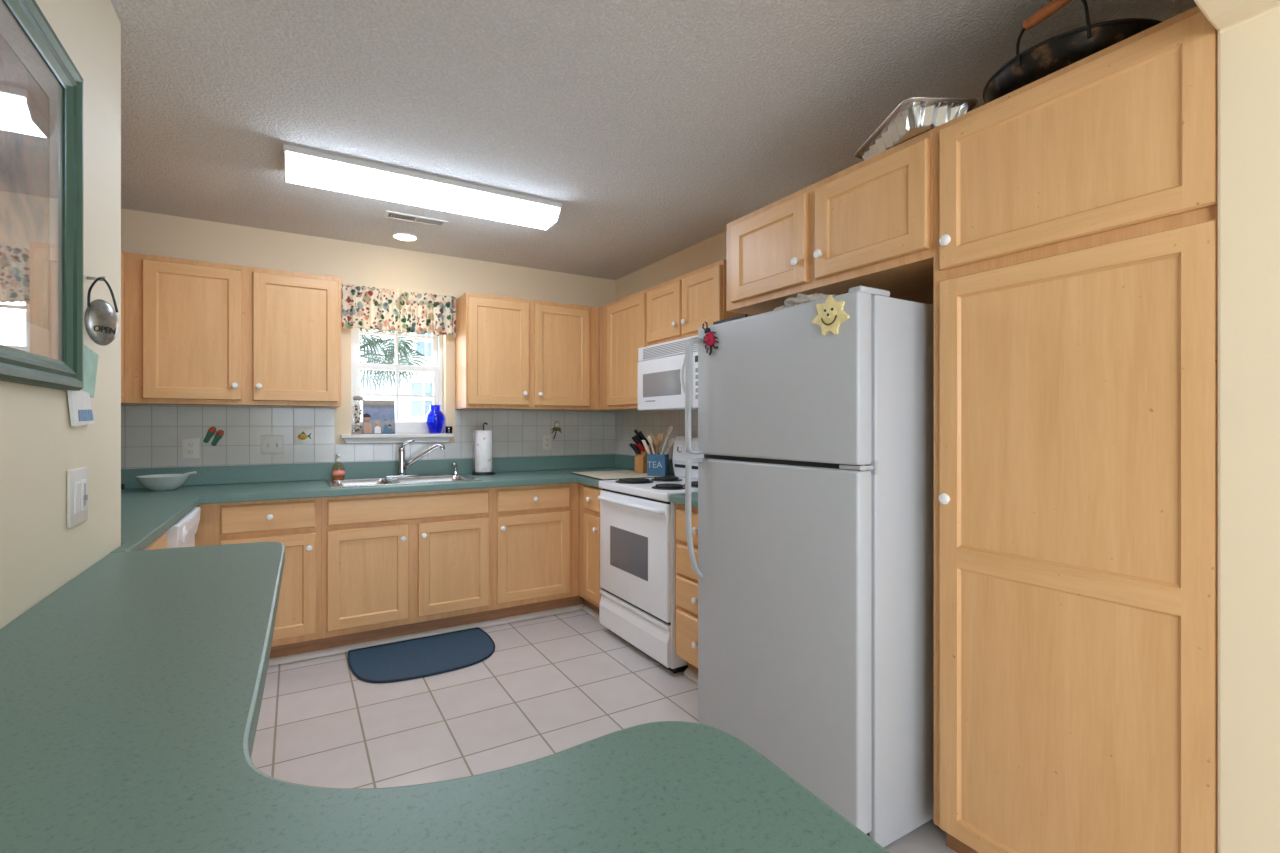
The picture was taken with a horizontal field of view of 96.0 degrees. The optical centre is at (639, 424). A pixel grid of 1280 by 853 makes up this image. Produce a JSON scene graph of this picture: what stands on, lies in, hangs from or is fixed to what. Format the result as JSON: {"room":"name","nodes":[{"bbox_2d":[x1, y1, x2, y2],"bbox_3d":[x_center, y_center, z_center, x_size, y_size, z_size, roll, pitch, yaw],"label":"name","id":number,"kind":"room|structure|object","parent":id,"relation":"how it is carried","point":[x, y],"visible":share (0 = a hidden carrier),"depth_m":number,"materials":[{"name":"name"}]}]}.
{"room":"kitchen","nodes":[
{"label":"kitchen","id":0,"kind":"room"},
{"bbox_2d":[0,0,120,628],"bbox_3d":[-1.053,0.043,0.172,0.761,2.440,3.077,0,0,-31],"label":"wall","id":1,"kind":"structure","parent":0,"point":[39,443],"depth_m":1.39,"materials":[{"name":"beige paint"}]},
{"bbox_2d":[0,0,82,390],"bbox_3d":[-1.013,-0.425,0.877,0.031,0.700,0.946,0,0,-31],"label":"mirror","id":2,"kind":"object","parent":1,"relation":"attached to","point":[41,87],"visible":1,"depth_m":1.11,"materials":[{"name":"green wood"}]},
{"bbox_2d":[0,35,47,329],"bbox_3d":[-1.024,-0.425,0.871,0.004,0.600,0.846,0,0,-31],"label":"artwork","id":3,"kind":"object","parent":2,"relation":"attached to","point":[23,58],"depth_m":1.06},
{"bbox_2d":[67,467,87,527],"bbox_3d":[-1.295,0.166,1.332,0.014,0.130,0.122,0,0,-31],"label":"wall switch","id":4,"kind":"object","parent":1,"relation":"attached to","point":[77,479],"visible":1,"depth_m":1.31,"materials":[{"name":"white plastic"}]},
{"bbox_2d":[67,390,94,425],"bbox_3d":[-1.300,-0.039,1.343,0.009,0.086,0.170,0,0,-31],"label":"brochure","id":5,"kind":"object","parent":1,"relation":"attached to","point":[80,407],"visible":0.89,"depth_m":1.32,"materials":[{"name":"white paper"}]},
{"bbox_2d":[78,410,93,420],"bbox_3d":[-1.305,-0.022,1.359,0.001,0.029,0.115,0,0,-31],"label":"picture","id":6,"kind":"object","parent":5,"relation":"attached to","point":[83,415],"depth_m":1.35},
{"bbox_2d":[81,344,98,397],"bbox_3d":[-1.337,-0.132,1.394,0.003,0.130,0.185,0,0,-31],"label":"paper","id":7,"kind":"object","parent":1,"relation":"attached to","point":[90,358],"visible":0.57,"depth_m":1.41,"materials":[{"name":"green paper"}]},
{"bbox_2d":[84,276,118,345],"bbox_3d":[-1.319,-0.279,1.412,0.053,0.171,0.073,0,0,-31],"label":"sign","id":8,"kind":"object","parent":1,"relation":"attached to","point":[100,319],"visible":1,"depth_m":1.40,"materials":[{"name":"metal"}]},
{"bbox_2d":[121,249,123,402],"bbox_3d":[-2.321,-0.490,2.187,0.348,0.762,1.537,0,0,-31],"label":"upper cabinet","id":9,"kind":"object","parent":1,"relation":"attached to","point":[122,251],"visible":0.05,"depth_m":2.81,"materials":[{"name":"brown wood"}]},
{"bbox_2d":[121,208,615,485],"bbox_3d":[-1.697,0.043,3.905,3.695,2.440,0.160,0,0,-31],"label":"wall","id":10,"kind":"structure","parent":0,"point":[147,233],"depth_m":3.71,"materials":[{"name":"beige paint"}]},
{"bbox_2d":[182,438,198,458],"bbox_3d":[-2.558,0.136,3.283,0.078,0.115,0.009,0,0,-31],"label":"outlet","id":11,"kind":"object","parent":10,"relation":"attached to","point":[190,446],"visible":1,"depth_m":3.28,"materials":[{"name":"white plastic"}]},
{"bbox_2d":[187,442,193,446],"bbox_3d":[-2.557,0.116,3.281,0.030,0.028,0.004,0,0,-31],"label":"socket","id":12,"kind":"object","parent":11,"relation":"attached to","point":[189,444],"depth_m":3.28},
{"bbox_2d":[187,449,193,453],"bbox_3d":[-2.557,0.156,3.281,0.030,0.028,0.004,0,0,-31],"label":"socket","id":13,"kind":"object","parent":11,"relation":"attached to","point":[189,451],"depth_m":3.28,"materials":[{"name":"white plastic"}]},
{"bbox_2d":[203,427,223,445],"bbox_3d":[-2.466,0.068,3.336,0.096,0.111,0.013,0,0,-31],"label":"ornament","id":14,"kind":"object","parent":10,"relation":"attached to","point":[212,430],"visible":1,"depth_m":3.33,"materials":[{"name":"green ceramic"}]},
{"bbox_2d":[124,252,340,406],"bbox_3d":[-2.253,-0.490,3.273,0.974,0.762,0.348,0,0,-31],"label":"upper cabinet","id":15,"kind":"object","parent":10,"relation":"attached to","point":[201,333],"visible":1,"depth_m":3.12,"materials":[{"name":"brown wood"}]},
{"bbox_2d":[261,435,283,453],"bbox_3d":[-2.218,0.121,3.481,0.118,0.115,0.018,0,0,-31],"label":"switch plate","id":16,"kind":"object","parent":10,"relation":"attached to","point":[270,444],"visible":1,"depth_m":3.48,"materials":[{"name":"white plastic"}]},
{"bbox_2d":[294,428,312,444],"bbox_3d":[-2.082,0.073,3.568,0.106,0.106,0.008,0,0,-31],"label":"tile","id":17,"kind":"object","parent":10,"relation":"attached to","point":[302,436],"depth_m":3.57,"materials":[{"name":"white tile"}]},
{"bbox_2d":[121,404,614,468],"bbox_3d":[-1.610,0.066,3.860,3.291,0.350,0.007,0,0,-31],"label":"backsplash","id":18,"kind":"structure","parent":10,"relation":"attached to","point":[151,435],"depth_m":3.58,"materials":[{"name":"white tile"}]},
{"bbox_2d":[341,327,453,443],"bbox_3d":[-1.643,-0.358,3.910,0.694,0.959,0.206,0,0,-31],"label":"window","id":19,"kind":"structure","parent":10,"relation":"in","point":[419,432],"depth_m":3.95,"materials":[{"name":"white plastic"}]},
{"bbox_2d":[353,396,363,432],"bbox_3d":[-1.829,-0.062,3.744,0.066,0.249,0.065,0,0,-31],"label":"shell jar","id":20,"kind":"object","parent":19,"relation":"on","point":[354,397],"visible":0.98,"depth_m":3.73,"materials":[{"name":"clear glass"}]},
{"bbox_2d":[361,400,394,433],"bbox_3d":[-1.749,-0.050,3.854,0.206,0.225,0.027,0,0,-31],"label":"print","id":21,"kind":"object","parent":19,"relation":"on","point":[379,415],"visible":0.97,"depth_m":3.85,"materials":[{"name":"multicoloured paper"}]},
{"bbox_2d":[426,405,444,433],"bbox_3d":[-1.418,-0.036,3.992,0.128,0.197,0.122,0,0,-31],"label":"vase","id":22,"kind":"object","parent":19,"relation":"on","point":[429,405],"visible":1,"depth_m":3.98,"materials":[{"name":"blue glass"}]},
{"bbox_2d":[121,454,674,488],"bbox_3d":[-1.121,0.296,3.041,3.293,0.111,1.913,0,0,-31],"label":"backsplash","id":23,"kind":"structure","parent":10,"relation":"attached to","point":[236,474],"depth_m":3.72,"materials":[{"name":"teal laminate"}]},
{"bbox_2d":[341,284,455,336],"bbox_3d":[-1.589,-0.747,3.826,0.715,0.284,0.084,0,0,-31],"label":"valance curtain","id":24,"kind":"object","parent":10,"relation":"hanging from","point":[368,308],"visible":1,"depth_m":3.79,"materials":[{"name":"fabric"}]},
{"bbox_2d":[455,292,598,410],"bbox_3d":[-0.790,-0.490,4.148,0.976,0.762,0.348,0,0,-31],"label":"upper cabinet","id":25,"kind":"object","parent":10,"relation":"attached to","point":[511,353],"visible":1,"depth_m":3.98,"materials":[{"name":"brown wood"}]},
{"bbox_2d":[542,435,550,449],"bbox_3d":[-0.707,0.135,4.390,0.072,0.115,0.009,0,0,-31],"label":"outlet","id":26,"kind":"object","parent":10,"relation":"attached to","point":[546,439],"visible":1,"depth_m":4.38,"materials":[{"name":"white plastic"}]},
{"bbox_2d":[551,421,561,438],"bbox_3d":[-0.641,0.043,4.426,0.094,0.140,0.017,0,0,-31],"label":"tree ornament","id":27,"kind":"object","parent":10,"relation":"attached to","point":[556,424],"visible":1,"depth_m":4.42,"materials":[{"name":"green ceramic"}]},
{"bbox_2d":[251,599,956,852],"bbox_3d":[1.073,1.323,0.933,5.400,0.120,8.300,0,0,-31],"label":"floor","id":28,"kind":"structure","parent":0,"point":[551,684],"depth_m":2.54,"materials":[{"name":"beige tile"}]},
{"bbox_2d":[144,532,166,549],"bbox_3d":[-1.916,0.826,1.809,0.652,0.874,0.608,0,0,-31],"label":"base cabinet","id":29,"kind":"object","parent":28,"relation":"on","point":[161,542],"visible":0.02,"depth_m":2.08,"materials":[{"name":"brown wood"}]},
{"bbox_2d":[111,454,674,552],"bbox_3d":[-1.086,0.314,2.981,3.293,0.146,2.053,0,0,-31],"label":"countertop","id":30,"kind":"structure","parent":29,"relation":"on","point":[146,514],"depth_m":3.36,"materials":[{"name":"teal laminate"}]},
{"bbox_2d":[136,474,189,490],"bbox_3d":[-2.532,0.310,3.065,0.226,0.078,0.226,0,0,-31],"label":"bowl","id":31,"kind":"object","parent":30,"relation":"on","point":[157,482],"visible":0.98,"depth_m":3.01,"materials":[{"name":"white ceramic"}]},
{"bbox_2d":[180,471,196,475],"bbox_3d":[-2.456,0.290,3.074,0.156,0.081,0.051,0,0,0],"label":"serving spoon","id":32,"kind":"object","parent":31,"relation":"in","point":[194,472],"visible":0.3,"depth_m":3.08,"materials":[{"name":"silver metal"}]},
{"bbox_2d":[326,474,481,487],"bbox_3d":[-1.467,0.429,3.588,0.835,0.172,0.505,0,0,-31],"label":"sink","id":33,"kind":"object","parent":30,"relation":"in","point":[377,481],"visible":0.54,"depth_m":3.65,"materials":[{"name":"metal"}]},
{"bbox_2d":[332,454,344,479],"bbox_3d":[-1.877,0.264,3.591,0.061,0.158,0.054,0,0,6],"label":"soap bottle","id":34,"kind":"object","parent":33,"relation":"on","point":[336,474],"visible":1,"depth_m":3.58,"materials":[{"name":"plastic"}]},
{"bbox_2d":[452,463,458,474],"bbox_3d":[-1.268,0.301,3.951,0.043,0.083,0.055,0,0,25],"label":"sprayer","id":35,"kind":"object","parent":33,"relation":"on","point":[455,472],"visible":1,"depth_m":3.94,"materials":[{"name":"silver metal"}]},
{"bbox_2d":[385,440,444,477],"bbox_3d":[-1.482,0.221,3.807,0.373,0.244,0.093,0,0,-19],"label":"kitchen faucet","id":36,"kind":"object","parent":30,"relation":"on","point":[402,466],"visible":1,"depth_m":3.77,"materials":[{"name":"silver metal"}]},
{"bbox_2d":[472,423,495,474],"bbox_3d":[-1.094,0.167,4.030,0.164,0.362,0.164,0,0,-31],"label":"paper towel holder","id":37,"kind":"object","parent":30,"relation":"on","point":[473,472],"visible":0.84,"depth_m":3.99,"materials":[{"name":"metal"}]},
{"bbox_2d":[475,430,491,471],"bbox_3d":[-1.094,0.185,4.030,0.118,0.290,0.117,0,0,-31],"label":"paper towel roll","id":38,"kind":"object","parent":37,"relation":"on","point":[483,438],"visible":1,"depth_m":3.98,"materials":[{"name":"white paper"}]},
{"bbox_2d":[571,470,659,479],"bbox_3d":[-0.162,0.343,3.935,0.444,0.010,0.589,0,0,-27],"label":"cutting board","id":39,"kind":"object","parent":30,"relation":"on","point":[615,474],"visible":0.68,"depth_m":3.90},
{"bbox_2d":[635,442,655,472],"bbox_3d":[0.041,0.231,4.052,0.130,0.214,0.090,0,0,-39],"label":"knife block","id":40,"kind":"object","parent":39,"relation":"on","point":[640,460],"visible":0.52,"depth_m":4.00,"materials":[{"name":"brown wood"}]},
{"bbox_2d":[632,444,640,454],"bbox_3d":[-0.007,0.192,4.013,0.118,0.122,0.024,0,0,-41],"label":"kitchen knife","id":41,"kind":"object","parent":40,"relation":"in","point":[633,445],"visible":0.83,"depth_m":3.99,"materials":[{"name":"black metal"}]},
{"bbox_2d":[634,430,643,440],"bbox_3d":[0.017,0.111,4.059,0.149,0.155,0.024,0,0,-40],"label":"kitchen knife","id":42,"kind":"object","parent":40,"relation":"in","point":[635,431],"visible":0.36,"depth_m":4.03,"materials":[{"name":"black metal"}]},
{"bbox_2d":[634,435,644,448],"bbox_3d":[0.017,0.142,4.028,0.139,0.144,0.024,0,0,-39],"label":"kitchen knife","id":43,"kind":"object","parent":40,"relation":"in","point":[635,436],"visible":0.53,"depth_m":4.00,"materials":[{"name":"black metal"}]},
{"bbox_2d":[635,444,644,452],"bbox_3d":[0.022,0.184,3.996,0.102,0.107,0.083,0,0,-31],"label":"scissors","id":44,"kind":"object","parent":40,"relation":"in","point":[639,446],"visible":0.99,"depth_m":3.98,"materials":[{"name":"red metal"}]},
{"bbox_2d":[638,431,649,445],"bbox_3d":[0.047,0.117,4.024,0.142,0.148,0.024,0,0,-39],"label":"kitchen knife","id":45,"kind":"object","parent":40,"relation":"in","point":[639,432],"visible":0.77,"depth_m":4.00,"materials":[{"name":"black metal"}]},
{"bbox_2d":[647,453,668,475],"bbox_3d":[0.121,0.267,3.845,0.120,0.142,0.122,0,0,17],"label":"tin","id":46,"kind":"object","parent":39,"relation":"on","point":[657,464],"visible":0.93,"depth_m":3.79,"materials":[{"name":"blue metal"}]},
{"bbox_2d":[642,440,650,453],"bbox_3d":[0.074,0.218,3.841,0.128,0.232,0.040,0,0,-31],"label":"wooden paddle","id":47,"kind":"object","parent":46,"relation":"in","point":[643,441],"visible":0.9,"depth_m":3.81,"materials":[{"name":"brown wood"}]},
{"bbox_2d":[647,436,654,453],"bbox_3d":[0.099,0.204,3.832,0.104,0.258,0.048,0,0,-31],"label":"wooden spoon","id":48,"kind":"object","parent":46,"relation":"in","point":[648,437],"visible":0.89,"depth_m":3.81,"materials":[{"name":"brown wood"}]},
{"bbox_2d":[653,435,658,453],"bbox_3d":[0.112,0.202,3.850,0.040,0.260,0.050,0,0,-17],"label":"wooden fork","id":49,"kind":"object","parent":46,"relation":"in","point":[656,438],"visible":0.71,"depth_m":3.86,"materials":[{"name":"brown wood"}]},
{"bbox_2d":[657,434,663,453],"bbox_3d":[0.112,0.197,3.883,0.093,0.272,0.054,0,0,-31],"label":"spatula","id":50,"kind":"object","parent":46,"relation":"in","point":[661,436],"visible":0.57,"depth_m":3.88,"materials":[{"name":"brown wood"}]},
{"bbox_2d":[661,426,671,453],"bbox_3d":[0.152,0.171,3.830,0.139,0.326,0.048,0,0,-31],"label":"wooden spoon","id":51,"kind":"object","parent":46,"relation":"in","point":[670,427],"visible":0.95,"depth_m":3.84,"materials":[{"name":"brown wood"}]},
{"bbox_2d":[665,438,673,453],"bbox_3d":[0.161,0.213,3.844,0.148,0.242,0.048,0,0,-31],"label":"wooden spoon","id":52,"kind":"object","parent":46,"relation":"in","point":[671,441],"visible":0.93,"depth_m":3.86,"materials":[{"name":"brown wood"}]},
{"bbox_2d":[166,507,200,547],"bbox_3d":[-2.215,0.826,2.344,0.637,0.873,0.607,0,0,-31],"label":"dishwasher","id":53,"kind":"object","parent":28,"relation":"on","point":[182,533],"visible":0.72,"depth_m":2.39,"materials":[{"name":"white plastic"}]},
{"bbox_2d":[195,497,320,658],"bbox_3d":[-2.092,0.826,3.192,0.553,0.874,0.654,0,0,-31],"label":"base cabinet","id":54,"kind":"object","parent":28,"relation":"on","point":[295,524],"visible":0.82,"depth_m":3.01,"materials":[{"name":"brown wood"}]},
{"bbox_2d":[321,488,492,649],"bbox_3d":[-1.456,0.826,3.573,0.929,0.874,0.654,0,0,-31],"label":"base cabinet","id":55,"kind":"object","parent":28,"relation":"on","point":[393,564],"visible":0.94,"depth_m":3.29,"materials":[{"name":"brown wood"}]},
{"bbox_2d":[348,627,494,682],"bbox_3d":[-1.162,1.256,3.142,0.751,0.012,0.547,0,0,-31],"label":"kitchen mat","id":56,"kind":"object","parent":28,"relation":"on","point":[421,657],"visible":1,"depth_m":3.13,"materials":[{"name":"blue fabric"}]},
{"bbox_2d":[268,604,584,665],"bbox_3d":[-1.254,1.248,3.441,2.040,0.029,0.028,0,0,-31],"label":"trim","id":57,"kind":"structure","parent":28,"relation":"on","point":[341,649],"depth_m":3.40,"materials":[{"name":"white paint"}]},
{"bbox_2d":[0,542,889,852],"bbox_3d":[-0.380,0.806,0.628,0.861,0.914,2.708,0,0,-31],"label":"countertop","id":58,"kind":"structure","parent":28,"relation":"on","point":[131,694],"depth_m":0.58,"materials":[{"name":"teal laminate"}]},
{"bbox_2d":[489,483,583,619],"bbox_3d":[-0.773,0.826,3.982,0.661,0.874,0.654,0,0,-31],"label":"base cabinet","id":59,"kind":"object","parent":28,"relation":"on","point":[536,527],"visible":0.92,"depth_m":3.70,"materials":[{"name":"brown wood"}]},
{"bbox_2d":[579,483,601,611],"bbox_3d":[-0.093,0.826,3.890,0.654,0.874,0.443,0,0,-31],"label":"base cabinet","id":60,"kind":"object","parent":28,"relation":"on","point":[589,503],"visible":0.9,"depth_m":3.70,"materials":[{"name":"brown wood"}]},
{"bbox_2d":[583,605,598,619],"bbox_3d":[-0.274,1.248,3.768,0.028,0.029,0.416,0,0,-31],"label":"trim","id":61,"kind":"structure","parent":60,"relation":"attached to","point":[591,611],"depth_m":3.84,"materials":[{"name":"white paint"}]},
{"bbox_2d":[598,436,703,673],"bbox_3d":[0.191,0.670,3.351,0.664,1.185,0.760,0,0,-31],"label":"electric range","id":62,"kind":"object","parent":28,"relation":"on","point":[637,604],"visible":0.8,"depth_m":3.14,"materials":[{"name":"white metal"}]},
{"bbox_2d":[599,476,697,501],"bbox_3d":[0.207,0.365,3.361,0.626,0.044,0.760,0,0,-31],"label":"cooktop","id":63,"kind":"object","parent":62,"relation":"in","point":[656,489],"depth_m":3.24,"materials":[{"name":"white metal"}]},
{"bbox_2d":[675,503,697,672],"bbox_3d":[0.527,0.826,2.853,0.654,0.874,0.425,0,0,-31],"label":"base cabinet","id":64,"kind":"object","parent":28,"relation":"on","point":[686,579],"visible":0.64,"depth_m":2.79,"materials":[{"name":"brown wood"}]},
{"bbox_2d":[669,493,697,507],"bbox_3d":[0.531,0.314,2.854,0.647,0.146,0.429,0,0,-31],"label":"countertop","id":65,"kind":"structure","parent":64,"relation":"on","point":[674,498],"depth_m":2.79,"materials":[{"name":"teal laminate"}]},
{"bbox_2d":[684,668,697,682],"bbox_3d":[0.341,1.248,2.741,0.028,0.029,0.415,0,0,-31],"label":"trim","id":66,"kind":"structure","parent":64,"relation":"attached to","point":[689,673],"depth_m":2.87,"materials":[{"name":"white paint"}]},
{"bbox_2d":[685,286,933,847],"bbox_3d":[0.740,0.435,2.126,0.888,1.656,0.754,0,0,-31],"label":"refrigerator","id":67,"kind":"object","parent":28,"relation":"on","point":[814,571],"visible":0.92,"depth_m":1.76,"materials":[{"name":"white metal"}]},
{"bbox_2d":[702,321,718,354],"bbox_3d":[0.260,-0.328,2.171,0.025,0.132,0.094,0,0,-31],"label":"magnet","id":68,"kind":"object","parent":67,"relation":"attached to","point":[709,338],"visible":1,"depth_m":2.17,"materials":[{"name":"red plastic"}]},
{"bbox_2d":[713,314,746,324],"bbox_3d":[0.476,-0.390,2.283,0.320,0.032,0.190,0,0,-31],"label":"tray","id":69,"kind":"object","parent":67,"relation":"on","point":[744,315],"visible":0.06,"depth_m":2.19,"materials":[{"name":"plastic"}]},
{"bbox_2d":[773,293,835,310],"bbox_3d":[0.587,-0.417,2.015,0.205,0.085,0.202,0,0,-31],"label":"plastic bag","id":70,"kind":"object","parent":67,"relation":"on","point":[801,298],"visible":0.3,"depth_m":1.96,"materials":[{"name":"white plastic"}]},
{"bbox_2d":[812,295,849,334],"bbox_3d":[0.555,-0.320,1.688,0.013,0.119,0.131,0,0,-31],"label":"magnet","id":71,"kind":"object","parent":67,"relation":"attached to","point":[831,314],"visible":1,"depth_m":1.68,"materials":[{"name":"yellow ceramic"}]},
{"bbox_2d":[934,6,1216,852],"bbox_3d":[1.271,0.196,1.583,0.678,2.134,0.612,0,0,-31],"label":"pantry cabinet","id":72,"kind":"object","parent":28,"relation":"on","point":[1075,207],"visible":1,"depth_m":1.37,"materials":[{"name":"brown wood"}]},
{"bbox_2d":[982,0,1162,103],"bbox_3d":[1.190,-0.978,1.589,0.428,0.212,0.425,0,0,-31],"label":"wok","id":73,"kind":"object","parent":72,"relation":"on","point":[1053,54],"visible":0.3,"depth_m":1.46,"materials":[{"name":"metal"}]},
{"bbox_2d":[111,0,1196,279],"bbox_3d":[1.073,-1.237,0.933,5.400,0.120,8.300,0,0,-31],"label":"ceiling","id":74,"kind":"structure","parent":0,"point":[655,126],"depth_m":2.08,"materials":[{"name":"white paint"}]},
{"bbox_2d":[391,233,418,241],"bbox_3d":[-1.474,-1.174,3.618,0.166,0.006,0.166,0,0,-31],"label":"recessed light","id":75,"kind":"object","parent":74,"relation":"in","point":[405,237],"visible":1,"depth_m":3.62,"materials":[{"name":"white paint"}]},
{"bbox_2d":[383,210,447,227],"bbox_3d":[-1.283,-1.174,3.299,0.335,0.006,0.116,0,0,-31],"label":"ceiling vent","id":76,"kind":"object","parent":74,"relation":"in","point":[388,214],"visible":1,"depth_m":3.29,"materials":[{"name":"white metal"}]},
{"bbox_2d":[283,144,561,229],"bbox_3d":[-1.024,-1.135,2.856,1.259,0.084,0.267,0,0,-31],"label":"ceiling light","id":77,"kind":"object","parent":74,"relation":"attached to","point":[302,166],"visible":1,"depth_m":2.74,"materials":[{"name":"white paint"}]},
{"bbox_2d":[616,231,933,304],"bbox_3d":[0.826,0.043,3.139,0.150,2.440,3.744,0,0,-31],"label":"wall","id":78,"kind":"structure","parent":0,"point":[712,250],"depth_m":3.97,"materials":[{"name":"beige paint"}]},
{"bbox_2d":[599,289,647,409],"bbox_3d":[-0.017,-0.490,4.058,0.348,0.762,0.689,0,0,-31],"label":"upper cabinet","id":79,"kind":"object","parent":78,"relation":"attached to","point":[622,322],"visible":0.44,"depth_m":3.97,"materials":[{"name":"brown wood"}]},
{"bbox_2d":[615,410,697,458],"bbox_3d":[0.360,0.052,3.766,0.007,0.378,2.175,0,0,-31],"label":"backsplash","id":80,"kind":"structure","parent":78,"relation":"attached to","point":[655,422],"depth_m":4.24,"materials":[{"name":"white tile"}]},
{"bbox_2d":[647,260,752,345],"bbox_3d":[0.356,-0.680,3.435,0.348,0.382,0.762,0,0,-31],"label":"upper cabinet","id":81,"kind":"object","parent":78,"relation":"attached to","point":[678,307],"visible":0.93,"depth_m":3.29,"materials":[{"name":"brown wood"}]},
{"bbox_2d":[638,335,697,409],"bbox_3d":[0.318,-0.289,3.413,0.425,0.400,0.757,0,0,-31],"label":"microwave","id":82,"kind":"object","parent":81,"relation":"attached to","point":[661,367],"visible":0.46,"depth_m":3.37,"materials":[{"name":"white plastic"}]},
{"bbox_2d":[638,335,697,361],"bbox_3d":[0.190,-0.442,3.336,0.020,0.085,0.757,0,0,-31],"label":"vent grille","id":83,"kind":"object","parent":82,"relation":"attached to","point":[673,349],"depth_m":3.37,"materials":[{"name":"white plastic"}]},
{"bbox_2d":[726,128,933,314],"bbox_3d":[0.871,-0.682,2.252,0.678,0.380,0.948,0,0,-31],"label":"upper cabinet","id":84,"kind":"object","parent":78,"relation":"attached to","point":[869,223],"visible":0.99,"depth_m":1.98,"materials":[{"name":"brown wood"}]},
{"bbox_2d":[854,97,977,159],"bbox_3d":[0.864,-0.905,1.841,0.229,0.065,0.379,0,0,-3],"label":"foil pan","id":85,"kind":"object","parent":84,"relation":"on","point":[914,116],"visible":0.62,"depth_m":1.70,"materials":[{"name":"metal"}]},
{"bbox_2d":[1194,0,1279,852],"bbox_3d":[1.360,0.043,1.199,4.435,2.440,0.138,0,0,-31],"label":"wall","id":86,"kind":"structure","parent":0,"point":[1248,31],"depth_m":1.12,"materials":[{"name":"beige paint"}]},
{"label":"outside","id":87,"kind":"structure","parent":0,"visible":0},
{"bbox_3d":[-6.085,1.813,14.072,28.000,0.100,21.600,0,0,-31],"label":"lawn","id":88,"kind":"structure","parent":87,"visible":0},
{"bbox_2d":[360,329,430,399],"bbox_3d":[-3.064,0.296,6.032,1.670,2.935,1.112,0,0,-31],"label":"palm tree","id":89,"kind":"object","parent":88,"relation":"on","point":[391,355],"visible":0.3,"depth_m":5.98,"materials":[{"name":"green plant"}]},
{"bbox_2d":[360,329,432,421],"bbox_3d":[-4.443,-1.987,11.325,10.600,7.500,4.800,0,0,-31],"label":"sky","id":90,"kind":"structure","parent":88,"relation":"on","point":[411,409],"depth_m":9.40,"materials":[{"name":"white"}]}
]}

